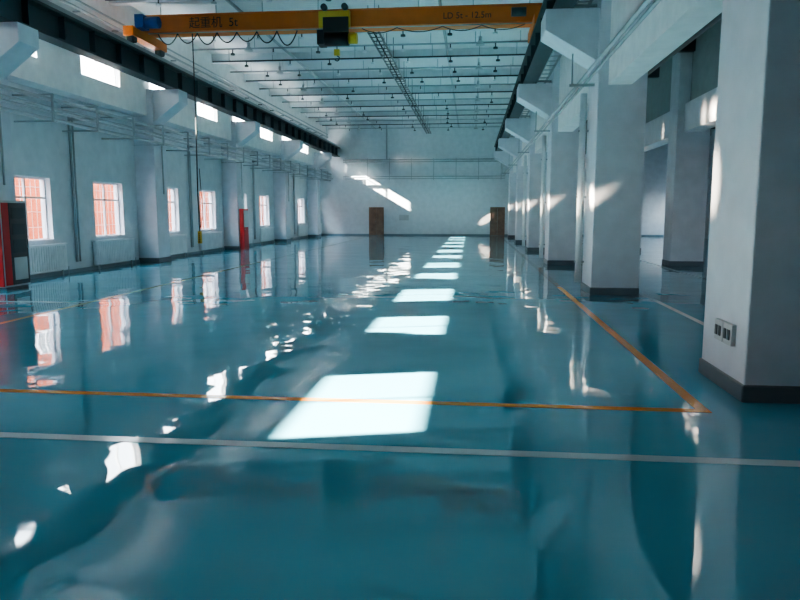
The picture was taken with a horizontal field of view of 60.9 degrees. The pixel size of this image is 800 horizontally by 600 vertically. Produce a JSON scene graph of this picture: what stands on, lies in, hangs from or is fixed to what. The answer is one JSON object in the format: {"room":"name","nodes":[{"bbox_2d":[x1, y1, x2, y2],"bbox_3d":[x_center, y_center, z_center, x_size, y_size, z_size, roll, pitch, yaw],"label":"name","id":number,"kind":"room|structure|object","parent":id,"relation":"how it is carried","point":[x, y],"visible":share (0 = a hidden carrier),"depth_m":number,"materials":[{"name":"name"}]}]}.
{"room":"empty factory hall","nodes":[
{"label":"empty factory hall","id":0,"kind":"room"},
{"bbox_2d":[8,81,307,274],"bbox_3d":[-9.145,-3.486,21.303,0.300,4.850,59.000,1,7,6],"label":"wall","id":1,"kind":"structure","parent":0,"point":[40,149],"depth_m":20.48,"materials":[{"name":"white paint"}]},
{"bbox_2d":[14,176,53,241],"bbox_3d":[-9.552,-2.325,17.390,0.308,1.650,1.700,1,7,6],"label":"window","id":2,"kind":"structure","parent":1,"relation":"in","point":[23,178],"depth_m":17.86,"materials":[{"name":"white plastic"}]},
{"bbox_2d":[28,243,69,274],"bbox_3d":[-9.326,-0.998,17.619,0.170,0.860,2.480,1,7,6],"label":"radiator","id":3,"kind":"object","parent":1,"relation":"attached to","point":[43,258],"visible":0.75,"depth_m":17.85,"materials":[{"name":"metal"}]},
{"bbox_2d":[93,182,124,236],"bbox_3d":[-9.155,-2.810,21.138,0.308,1.650,1.700,1,7,6],"label":"window","id":4,"kind":"structure","parent":1,"relation":"in","point":[103,199],"depth_m":21.22,"materials":[{"name":"white plastic"}]},
{"bbox_2d":[93,238,135,268],"bbox_3d":[-8.929,-1.483,21.367,0.170,0.860,2.480,1,7,6],"label":"radiator","id":5,"kind":"object","parent":1,"relation":"attached to","point":[110,250],"visible":1,"depth_m":21.09,"materials":[{"name":"metal"}]},
{"bbox_2d":[7,77,321,168],"bbox_3d":[-9.006,-5.964,20.968,0.580,0.150,59.000,1,7,6],"label":"trim","id":6,"kind":"structure","parent":1,"relation":"attached to","point":[8,78],"depth_m":20.27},
{"bbox_2d":[0,84,332,261],"bbox_3d":[-8.476,-3.474,21.208,1.050,4.250,58.950,1,7,6],"label":"pipes","id":7,"kind":"object","parent":1,"relation":"attached to","point":[51,98],"visible":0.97,"depth_m":20.46,"materials":[{"name":"metal"}]},
{"bbox_2d":[30,236,307,278],"bbox_3d":[-8.981,-1.129,21.590,0.030,0.100,59.000,1,7,6],"label":"baseboard","id":8,"kind":"structure","parent":1,"relation":"attached to","point":[35,276],"depth_m":21.14,"materials":[{"name":"grey paint"}]},
{"bbox_2d":[168,188,179,231],"bbox_3d":[-8.716,-3.345,25.280,0.308,1.650,1.700,1,7,6],"label":"window","id":9,"kind":"structure","parent":1,"relation":"in","point":[172,189],"depth_m":26.04,"materials":[{"name":"white plastic"}]},
{"bbox_2d":[170,234,187,255],"bbox_3d":[-8.490,-2.019,25.509,0.170,0.860,2.480,1,7,6],"label":"radiator","id":10,"kind":"object","parent":1,"relation":"attached to","point":[178,242],"visible":0.68,"depth_m":25.77,"materials":[{"name":"metal"}]},
{"bbox_2d":[200,190,212,229],"bbox_3d":[-8.319,-3.830,29.029,0.308,1.650,1.700,1,7,6],"label":"window","id":11,"kind":"structure","parent":1,"relation":"in","point":[204,203],"depth_m":29.14,"materials":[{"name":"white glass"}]},
{"bbox_2d":[200,231,222,252],"bbox_3d":[-8.093,-2.504,29.257,0.170,0.860,2.480,1,7,6],"label":"radiator","id":12,"kind":"object","parent":1,"relation":"attached to","point":[210,240],"visible":0.95,"depth_m":29.05,"materials":[{"name":"metal"}]},
{"bbox_2d":[249,229,252,245],"bbox_3d":[-7.654,-3.039,33.400,0.170,0.860,2.480,1,7,6],"label":"radiator","id":13,"kind":"object","parent":1,"relation":"attached to","point":[250,230],"visible":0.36,"depth_m":34.16,"materials":[{"name":"metal"}]},
{"bbox_2d":[259,195,269,225],"bbox_3d":[-7.483,-4.851,36.919,0.308,1.650,1.700,1,7,6],"label":"window","id":14,"kind":"structure","parent":1,"relation":"in","point":[261,205],"depth_m":37.12,"materials":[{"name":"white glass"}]},
{"bbox_2d":[260,227,273,242],"bbox_3d":[-7.257,-3.524,37.148,0.170,0.860,2.480,1,7,6],"label":"radiator","id":15,"kind":"object","parent":1,"relation":"attached to","point":[266,234],"visible":1,"depth_m":36.94,"materials":[{"name":"metal"}]},
{"bbox_2d":[290,226,293,239],"bbox_3d":[-6.818,-4.060,41.290,0.170,0.860,2.480,1,7,6],"label":"radiator","id":16,"kind":"object","parent":1,"relation":"attached to","point":[291,227],"visible":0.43,"depth_m":41.91,"materials":[{"name":"metal"}]},
{"bbox_2d":[298,198,301,223],"bbox_3d":[-6.646,-5.872,44.809,0.308,1.650,1.700,1,7,6],"label":"window","id":17,"kind":"structure","parent":1,"relation":"in","point":[298,198],"depth_m":45.42,"materials":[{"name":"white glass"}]},
{"bbox_2d":[298,225,307,237],"bbox_3d":[-6.420,-4.545,45.038,0.170,0.860,2.480,1,7,6],"label":"radiator","id":18,"kind":"object","parent":1,"relation":"attached to","point":[302,229],"visible":0.99,"depth_m":44.66,"materials":[{"name":"metal"}]},
{"bbox_2d":[7,0,325,168],"bbox_3d":[-8.608,-7.496,20.727,0.220,3.250,59.000,1,7,6],"label":"wall","id":19,"kind":"structure","parent":0,"point":[52,67],"depth_m":21.64,"materials":[{"name":"white paint"}]},
{"bbox_2d":[94,61,114,84],"bbox_3d":[-8.793,-6.739,19.628,0.060,0.810,2.060,1,7,6],"label":"window","id":20,"kind":"structure","parent":19,"relation":"in","point":[95,64],"depth_m":19.65,"materials":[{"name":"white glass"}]},
{"bbox_2d":[59,0,327,137],"bbox_3d":[-8.402,-8.174,20.592,0.200,0.330,58.950,1,7,6],"label":"pipes","id":21,"kind":"object","parent":19,"relation":"attached to","point":[63,1],"visible":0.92,"depth_m":25.55,"materials":[{"name":"metal"}]},
{"bbox_2d":[202,104,213,119],"bbox_3d":[-7.957,-7.759,27.519,0.060,0.810,2.060,1,7,6],"label":"window","id":22,"kind":"structure","parent":19,"relation":"in","point":[202,104],"depth_m":28.50,"materials":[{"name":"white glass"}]},
{"bbox_2d":[131,0,542,119],"bbox_3d":[-1.786,-9.139,19.792,14.100,0.250,59.600,1,7,6],"label":"ceiling","id":23,"kind":"structure","parent":0,"point":[284,5],"depth_m":26.83,"materials":[{"name":"white"}]},
{"bbox_2d":[244,38,252,51],"bbox_3d":[-5.395,-9.233,24.218,0.320,0.700,0.320,1,7,6],"label":"lamp","id":24,"kind":"object","parent":23,"relation":"hanging from","point":[248,48],"visible":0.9,"depth_m":24.19,"materials":[{"name":"metal"}]},
{"bbox_2d":[276,62,283,73],"bbox_3d":[-4.977,-9.743,28.163,0.320,0.700,0.320,1,7,6],"label":"lamp","id":25,"kind":"object","parent":23,"relation":"hanging from","point":[279,71],"visible":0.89,"depth_m":28.13,"materials":[{"name":"metal"}]},
{"bbox_2d":[300,81,306,90],"bbox_3d":[-4.559,-10.253,32.108,0.320,0.700,0.320,1,7,6],"label":"lamp","id":26,"kind":"object","parent":23,"relation":"hanging from","point":[303,88],"visible":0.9,"depth_m":32.09,"materials":[{"name":"metal"}]},
{"bbox_2d":[105,0,529,131],"bbox_3d":[-1.330,-9.226,24.244,12.680,0.720,49.900,1,7,6],"label":"pipes","id":27,"kind":"object","parent":23,"relation":"attached to","point":[213,2],"visible":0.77,"depth_m":30.35,"materials":[{"name":"metal"}]},
{"bbox_2d":[108,0,529,124],"bbox_3d":[-1.494,-9.294,23.289,13.350,0.340,48.240,1,7,6],"label":"roof beams","id":28,"kind":"structure","parent":23,"relation":"attached to","point":[501,50],"depth_m":31.17,"materials":[{"name":"grey metal"}]},
{"bbox_2d":[367,5,431,133],"bbox_3d":[0.598,-10.522,34.771,0.362,0.850,28.400,1,7,6],"label":"cable tray","id":29,"kind":"object","parent":23,"relation":"hanging from","point":[423,123],"depth_m":27.73,"materials":[{"name":"grey metal"}]},
{"bbox_2d":[475,62,482,69],"bbox_3d":[3.178,-9.633,27.313,0.320,0.700,0.320,1,7,6],"label":"lamp","id":30,"kind":"object","parent":23,"relation":"hanging from","point":[478,67],"visible":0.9,"depth_m":27.27,"materials":[{"name":"metal"}]},
{"bbox_2d":[476,31,484,45],"bbox_3d":[2.760,-9.123,23.368,0.320,0.700,0.320,1,7,6],"label":"lamp","id":31,"kind":"object","parent":23,"relation":"hanging from","point":[480,42],"visible":0.9,"depth_m":23.33,"materials":[{"name":"metal"}]},
{"bbox_2d":[0,235,799,599],"bbox_3d":[4.032,-0.756,20.260,27.000,0.303,59.601,1,7,6],"label":"floor","id":32,"kind":"structure","parent":0,"point":[443,318],"depth_m":5.19,"materials":[{"name":"teal paint"}]},
{"bbox_2d":[0,200,30,289],"bbox_3d":[-8.704,-1.225,15.121,0.440,1.950,0.880,1,7,6],"label":"tall cabinet","id":33,"kind":"object","parent":32,"relation":"on","point":[14,241],"visible":1,"depth_m":15.02,"materials":[{"name":"red metal"}]},
{"bbox_2d":[0,22,38,200],"bbox_3d":[-8.852,-3.124,15.185,1.600,5.700,0.940,1,7,6],"label":"concrete column","id":34,"kind":"structure","parent":32,"relation":"on","point":[18,41],"depth_m":15.04,"materials":[{"name":"paint"}]},
{"bbox_2d":[134,89,187,262],"bbox_3d":[-8.016,-4.144,23.075,1.600,5.700,0.940,1,7,6],"label":"concrete column","id":35,"kind":"structure","parent":32,"relation":"on","point":[162,105],"depth_m":22.77,"materials":[{"name":"paint"}]},
{"bbox_2d":[221,121,259,249],"bbox_3d":[-7.180,-5.165,30.966,1.600,5.700,0.940,1,7,6],"label":"concrete column","id":36,"kind":"structure","parent":32,"relation":"on","point":[242,132],"depth_m":30.62,"materials":[{"name":"paint"}]},
{"bbox_2d":[239,209,248,249],"bbox_3d":[-7.126,-3.254,31.200,0.230,1.850,0.715,1,7,6],"label":"tall cabinet","id":37,"kind":"object","parent":32,"relation":"on","point":[243,213],"visible":1,"depth_m":30.95,"materials":[{"name":"red metal"}]},
{"bbox_2d":[273,140,302,241],"bbox_3d":[-6.344,-6.185,38.856,1.600,5.700,0.940,1,7,6],"label":"concrete column","id":38,"kind":"structure","parent":32,"relation":"on","point":[289,148],"depth_m":38.53,"materials":[{"name":"paint"}]},
{"bbox_2d":[307,152,331,236],"bbox_3d":[-5.508,-7.206,46.747,1.600,5.700,0.940,1,7,6],"label":"concrete column","id":39,"kind":"structure","parent":32,"relation":"on","point":[320,158],"depth_m":46.40,"materials":[{"name":"paint"}]},
{"bbox_2d":[0,0,339,156],"bbox_3d":[-7.683,-7.141,20.675,0.480,0.860,59.000,1,7,6],"label":"beam","id":40,"kind":"structure","parent":39,"relation":"on","point":[56,25],"depth_m":19.65,"materials":[{"name":"metal"}]},
{"bbox_2d":[123,3,541,242],"bbox_3d":[-1.875,-5.129,20.320,11.980,6.860,2.200,1,7,6],"label":"crane","id":41,"kind":"object","parent":40,"relation":"on","point":[333,27],"visible":1,"depth_m":19.69,"materials":[{"name":"metal"}]},
{"bbox_2d":[494,137,515,237],"bbox_3d":[7.291,-8.272,45.633,2.020,8.100,1.190,1,7,6],"label":"concrete column","id":42,"kind":"structure","parent":32,"relation":"on","point":[503,157],"depth_m":45.20,"materials":[{"name":"paint"}]},
{"bbox_2d":[498,112,527,242],"bbox_3d":[6.455,-7.251,37.742,2.020,8.100,1.190,1,7,6],"label":"concrete column","id":43,"kind":"structure","parent":32,"relation":"on","point":[512,146],"depth_m":37.30,"materials":[{"name":"paint"}]},
{"bbox_2d":[505,110,546,250],"bbox_3d":[5.619,-6.231,29.852,2.020,8.100,1.190,1,7,6],"label":"concrete column","id":44,"kind":"structure","parent":32,"relation":"on","point":[522,128],"depth_m":29.42,"materials":[{"name":"paint"}]},
{"bbox_2d":[522,155,527,245],"bbox_3d":[5.597,-4.434,30.497,0.210,4.030,0.136,1,7,6],"label":"downpipe","id":45,"kind":"object","parent":44,"relation":"attached to","point":[525,173],"visible":1,"depth_m":30.44,"materials":[{"name":"white paint"}]},
{"bbox_2d":[516,52,578,264],"bbox_3d":[4.783,-5.210,21.961,2.020,8.100,1.190,1,7,6],"label":"concrete column","id":46,"kind":"structure","parent":32,"relation":"on","point":[543,98],"depth_m":21.55,"materials":[{"name":"paint"}]},
{"bbox_2d":[539,135,547,257],"bbox_3d":[4.760,-3.413,22.607,0.210,4.030,0.136,1,7,6],"label":"downpipe","id":47,"kind":"object","parent":46,"relation":"attached to","point":[543,164],"visible":1,"depth_m":22.55,"materials":[{"name":"white paint"}]},
{"bbox_2d":[502,0,660,174],"bbox_3d":[4.333,-6.308,19.535,0.500,2.400,58.850,1,7,6],"label":"pipes","id":48,"kind":"object","parent":46,"relation":"attached to","point":[645,3],"visible":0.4,"depth_m":13.74,"materials":[{"name":"metal"}]},
{"bbox_2d":[541,0,647,295],"bbox_3d":[3.946,-4.190,14.071,2.020,8.100,1.190,1,7,6],"label":"concrete column","id":49,"kind":"structure","parent":32,"relation":"on","point":[616,121],"depth_m":13.68,"materials":[{"name":"paint"}]},
{"bbox_2d":[494,0,577,150],"bbox_3d":[3.883,-6.985,19.470,0.480,0.860,59.000,1,7,6],"label":"beam","id":50,"kind":"structure","parent":49,"relation":"on","point":[537,54],"depth_m":19.05,"materials":[{"name":"metal"}]},
{"bbox_2d":[574,93,588,281],"bbox_3d":[3.924,-2.393,14.716,0.210,4.030,0.136,1,7,6],"label":"downpipe","id":51,"kind":"object","parent":49,"relation":"attached to","point":[582,130],"visible":1,"depth_m":14.66,"materials":[{"name":"white paint"}]},
{"bbox_2d":[640,152,644,251],"bbox_3d":[9.922,-5.562,29.355,1.040,6.900,0.940,1,7,6],"label":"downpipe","id":52,"kind":"structure","parent":32,"relation":"on","point":[644,152],"depth_m":29.03,"materials":[{"name":"paint"}]},
{"bbox_2d":[661,52,710,265],"bbox_3d":[9.086,-4.541,21.465,1.040,6.900,0.940,1,7,6],"label":"concrete column","id":53,"kind":"structure","parent":32,"relation":"on","point":[688,152],"depth_m":21.20,"materials":[{"name":"paint"}]},
{"bbox_2d":[699,0,799,403],"bbox_3d":[3.110,-3.169,6.180,2.020,8.100,1.190,1,7,6],"label":"concrete column","id":54,"kind":"structure","parent":32,"relation":"on","point":[753,279],"depth_m":6.04,"materials":[{"name":"paint"}]},
{"bbox_2d":[714,318,736,346],"bbox_3d":[3.103,0.303,6.435,0.055,0.213,0.545,1,7,6],"label":"power socket","id":55,"kind":"object","parent":54,"relation":"attached to","point":[725,332],"visible":1,"depth_m":6.42,"materials":[{"name":"grey plastic"}]},
{"bbox_2d":[320,123,667,234],"bbox_3d":[7.132,-8.703,48.965,26.800,8.100,0.300,1,7,6],"label":"wall","id":56,"kind":"structure","parent":0,"point":[436,206],"depth_m":49.37,"materials":[{"name":"white paint"}]},
{"bbox_2d":[369,207,383,234],"bbox_3d":[-1.742,-5.795,50.068,1.100,2.050,0.120,1,7,6],"label":"door","id":57,"kind":"structure","parent":56,"relation":"in","point":[376,214],"depth_m":50.06,"materials":[{"name":"wood"}]},
{"bbox_2d":[399,215,408,219],"bbox_3d":[0.295,-6.037,49.796,0.700,0.400,0.170,1,7,6],"label":"wall panel","id":58,"kind":"object","parent":56,"relation":"attached to","point":[401,217],"visible":1,"depth_m":49.71,"materials":[{"name":"grey plastic"}]},
{"bbox_2d":[343,125,504,179],"bbox_3d":[1.676,-10.666,48.944,11.700,4.000,0.379,1,7,6],"label":"rack","id":59,"kind":"object","parent":56,"relation":"attached to","point":[367,160],"visible":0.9,"depth_m":49.01,"materials":[{"name":"metal"}]},
{"bbox_2d":[321,234,663,235],"bbox_3d":[7.129,-4.715,49.314,26.170,0.100,0.030,1,7,6],"label":"baseboard","id":60,"kind":"structure","parent":56,"relation":"attached to","point":[321,234],"depth_m":49.67,"materials":[{"name":"grey paint"}]},
{"bbox_2d":[490,207,504,235],"bbox_3d":[7.035,-5.677,49.154,1.050,2.050,0.120,1,7,6],"label":"door","id":61,"kind":"structure","parent":56,"relation":"in","point":[497,221],"depth_m":49.16,"materials":[{"name":"wood"}]},
{"bbox_2d":[513,0,722,173],"bbox_3d":[5.002,-6.990,19.350,0.450,3.900,59.000,1,7,6],"label":"wall","id":62,"kind":"structure","parent":0,"point":[671,23],"depth_m":11.52,"materials":[{"name":"white paint"}]},
{"bbox_2d":[585,19,721,171],"bbox_3d":[8.831,-6.318,19.031,0.550,2.750,59.000,1,7,6],"label":"wall","id":63,"kind":"structure","parent":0,"point":[700,112],"depth_m":20.31,"materials":[{"name":"white paint"}]},
{"bbox_2d":[704,129,714,238],"bbox_3d":[17.210,-4.743,18.347,0.300,8.100,59.000,1,7,6],"label":"wall","id":64,"kind":"structure","parent":0,"point":[712,137],"depth_m":43.22,"materials":[{"name":"white paint"}]},
{"bbox_3d":[11.292,-7.748,18.586,12.200,0.200,59.600,1,7,6],"label":"ceiling","id":65,"kind":"structure","parent":0,"visible":0},
{"bbox_2d":[586,13,721,135],"bbox_3d":[11.146,-7.247,18.691,11.900,0.820,58.850,1,7,6],"label":"beam","id":66,"kind":"structure","parent":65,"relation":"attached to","point":[689,45],"depth_m":19.73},
{"label":"outside","id":67,"kind":"structure","parent":0,"visible":0},
{"bbox_3d":[1.045,0.817,10.134,120.000,0.180,160.000,1,7,6],"label":"ground","id":68,"kind":"structure","parent":67,"visible":0},
{"bbox_2d":[15,178,299,238],"bbox_3d":[-20.934,-6.606,29.246,4.120,9.600,135.000,1,7,6],"label":"brick building","id":69,"kind":"structure","parent":68,"relation":"on","point":[32,182],"depth_m":40.13,"materials":[{"name":"red brick"}]}
]}

